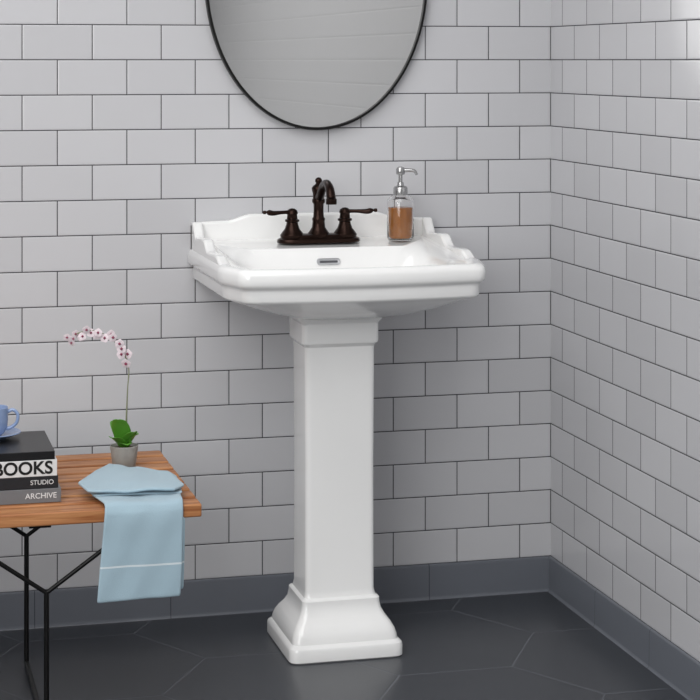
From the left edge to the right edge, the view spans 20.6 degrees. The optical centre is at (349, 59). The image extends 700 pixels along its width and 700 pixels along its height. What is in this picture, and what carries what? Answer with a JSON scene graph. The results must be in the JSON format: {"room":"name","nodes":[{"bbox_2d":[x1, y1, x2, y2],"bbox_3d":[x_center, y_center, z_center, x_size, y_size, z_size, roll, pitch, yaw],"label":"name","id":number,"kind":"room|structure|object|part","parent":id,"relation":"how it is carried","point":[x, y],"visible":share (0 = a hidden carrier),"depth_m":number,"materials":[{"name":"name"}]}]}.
{"room":"bathroom","nodes":[
{"label":"bathroom","id":0,"kind":"room"},
{"bbox_2d":[0,0,550,592],"bbox_3d":[-1.286,-0.108,4.119,3.800,2.700,0.100,0,0,-14],"label":"wall","id":1,"kind":"structure","parent":0,"point":[124,124],"depth_m":4.33,"materials":[{"name":"white tile"}]},
{"bbox_2d":[0,556,549,630],"bbox_3d":[-1.272,1.202,4.065,3.600,0.080,0.012,0,0,-14],"label":"baseboard","id":2,"kind":"structure","parent":1,"relation":"attached to","point":[393,584],"depth_m":4.33,"materials":[{"name":"grey tile"}]},
{"bbox_2d":[191,211,421,247],"bbox_3d":[-0.085,0.399,4.359,0.554,0.107,0.025,0,0,-14],"label":"backsplash","id":3,"kind":"structure","parent":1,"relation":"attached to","point":[253,225],"depth_m":4.33,"materials":[{"name":"white ceramic"}]},
{"bbox_2d":[205,0,426,129],"bbox_3d":[-0.074,-0.183,4.364,0.518,0.684,0.022,0,0,-14],"label":"wall mirror","id":4,"kind":"object","parent":1,"relation":"attached to","point":[304,64],"visible":1,"depth_m":4.36,"materials":[{"name":"black metal"}]},
{"bbox_2d":[0,592,686,699],"bbox_3d":[-0.582,1.292,1.357,3.800,0.100,5.800,0,0,-14],"label":"floor","id":5,"kind":"structure","parent":0,"point":[522,646],"depth_m":3.98,"materials":[{"name":"tile"}]},
{"bbox_2d":[0,450,201,699],"bbox_3d":[-0.920,1.032,3.664,1.204,0.419,0.509,0,0,-14],"label":"bench","id":6,"kind":"object","parent":5,"relation":"on","point":[77,505],"visible":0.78,"depth_m":3.57,"materials":[{"name":"brown wood"}]},
{"bbox_3d":[-0.751,0.913,3.930,0.185,0.134,0.008,0,0,-14],"label":"arm","id":7,"kind":"part","parent":6,"relation":"part of","materials":[{"name":"black metal"}]},
{"bbox_3d":[-0.644,0.913,3.509,0.185,0.134,0.008,0,0,-14],"label":"arm","id":8,"kind":"part","parent":6,"relation":"part of","materials":[{"name":"black metal"}]},
{"bbox_3d":[-0.664,1.105,3.953,0.010,0.262,0.010,0,0,-14],"label":"post","id":9,"kind":"part","parent":6,"relation":"part of","materials":[{"name":"black metal"}]},
{"bbox_2d":[0,431,60,504],"bbox_3d":[-0.710,0.775,3.648,0.301,0.094,0.217,0,0,-14],"label":"book stack","id":10,"kind":"object","parent":6,"relation":"on","point":[28,460],"visible":1,"depth_m":3.57,"materials":[{"name":"grey paper"}]},
{"bbox_2d":[0,405,20,439],"bbox_3d":[-0.685,0.697,3.704,0.104,0.060,0.104,0,0,-14],"label":"teacup","id":11,"kind":"object","parent":10,"relation":"on","point":[6,431],"visible":1,"depth_m":3.70,"materials":[{"name":"blue ceramic"}]},
{"bbox_2d":[0,405,7,435],"bbox_3d":[-0.685,0.695,3.704,0.055,0.056,0.055,0,0,-14],"label":"cup","id":12,"kind":"object","parent":11,"relation":"on","point":[3,408],"depth_m":3.69,"materials":[{"name":"blue ceramic"}]},
{"bbox_3d":[-0.650,0.691,3.707,0.028,0.043,0.007,0,0,-3],"label":"handle","id":13,"kind":"part","parent":11,"relation":"part of","materials":[{"name":"blue ceramic"}]},
{"bbox_3d":[-0.577,0.913,3.975,0.185,0.134,0.008,0,0,-14],"label":"arm","id":14,"kind":"part","parent":6,"relation":"part of","materials":[{"name":"black metal"}]},
{"bbox_3d":[-0.556,1.105,3.531,0.010,0.262,0.010,0,0,-14],"label":"post","id":15,"kind":"part","parent":6,"relation":"part of","materials":[{"name":"black metal"}]},
{"bbox_3d":[-0.469,0.913,3.553,0.185,0.134,0.008,0,0,-14],"label":"arm","id":16,"kind":"part","parent":6,"relation":"part of","materials":[{"name":"black metal"}]},
{"bbox_2d":[64,326,138,466],"bbox_3d":[-0.499,0.675,3.861,0.152,0.292,0.070,0,0,-14],"label":"potted orchid","id":17,"kind":"object","parent":6,"relation":"on","point":[123,452],"visible":0.99,"depth_m":3.86,"materials":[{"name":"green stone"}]},
{"bbox_3d":[-0.503,0.661,3.857,0.125,0.242,0.006,0,0,-20],"label":"stem","id":18,"kind":"part","parent":17,"relation":"part of","materials":[{"name":"green plant"}]},
{"bbox_3d":[-0.455,0.798,3.877,0.057,0.046,0.057,0,0,-14],"label":"pot","id":19,"kind":"part","parent":17,"relation":"part of","materials":[{"name":"grey concrete"}]},
{"bbox_2d":[78,463,184,602],"bbox_3d":[-0.422,0.891,3.675,0.196,0.194,0.323,0,0,-12],"label":"hand towel","id":20,"kind":"object","parent":6,"relation":"on","point":[143,550],"visible":1,"depth_m":3.53,"materials":[{"name":"blue fabric"}]},
{"bbox_2d":[188,211,485,664],"bbox_3d":[-0.026,0.793,4.125,0.566,0.897,0.509,0,0,-14],"label":"pedestal sink","id":21,"kind":"object","parent":5,"relation":"on","point":[334,297],"visible":0.94,"depth_m":4.04,"materials":[{"name":"white ceramic"}]},
{"bbox_2d":[263,177,376,243],"bbox_3d":[-0.065,0.331,4.252,0.175,0.144,0.198,0,0,34],"label":"centerset faucet","id":22,"kind":"object","parent":21,"relation":"on","point":[344,233],"visible":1,"depth_m":4.25,"materials":[{"name":"brown metal"}]},
{"bbox_3d":[-0.157,0.336,4.238,0.068,0.013,0.013,0,0,-30],"label":"lever","id":23,"kind":"part","parent":22,"relation":"part of","materials":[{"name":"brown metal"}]},
{"bbox_3d":[-0.070,0.326,4.269,0.050,0.132,0.050,0,0,-14],"label":"spout","id":24,"kind":"part","parent":22,"relation":"part of","materials":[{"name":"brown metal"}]},
{"bbox_3d":[-0.070,0.394,4.269,0.188,0.018,0.062,0,0,-14],"label":"plate","id":25,"kind":"part","parent":22,"relation":"part of","materials":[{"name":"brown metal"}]},
{"bbox_3d":[-0.055,0.289,4.210,0.021,0.057,0.133,0,0,-14],"label":"spout arm","id":26,"kind":"part","parent":22,"relation":"part of","materials":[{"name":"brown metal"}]},
{"bbox_3d":[0.022,0.336,4.284,0.068,0.013,0.013,0,0,2],"label":"lever","id":27,"kind":"part","parent":22,"relation":"part of","materials":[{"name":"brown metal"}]},
{"bbox_2d":[188,235,485,319],"bbox_3d":[-0.026,0.471,4.125,0.566,0.146,0.508,0,0,-14],"label":"basin","id":28,"kind":"object","parent":21,"relation":"in","point":[375,277],"depth_m":3.95,"materials":[{"name":"white ceramic"}]},
{"bbox_2d":[387,166,417,240],"bbox_3d":[0.113,0.321,4.321,0.060,0.164,0.060,0,0,-41],"label":"soap dispenser","id":29,"kind":"object","parent":21,"relation":"on","point":[400,206],"visible":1,"depth_m":4.30,"materials":[{"name":"clear glass"}]},
{"bbox_2d":[387,195,413,240],"bbox_3d":[0.113,0.347,4.321,0.060,0.112,0.060,0,0,-14],"label":"bottle","id":30,"kind":"object","parent":29,"relation":"on","point":[400,208],"depth_m":4.30,"materials":[{"name":"clear glass"}]},
{"bbox_2d":[551,0,699,661],"bbox_3d":[1.210,-0.108,1.814,0.100,2.700,5.600,0,0,-14],"label":"wall","id":31,"kind":"structure","parent":0,"point":[625,74],"depth_m":4.07,"materials":[{"name":"white tile"}]},
{"bbox_2d":[548,556,699,699],"bbox_3d":[1.156,1.202,1.800,0.012,0.080,5.600,0,0,-14],"label":"baseboard","id":32,"kind":"structure","parent":31,"relation":"attached to","point":[663,658],"depth_m":4.04,"materials":[{"name":"grey tile"}]}
]}

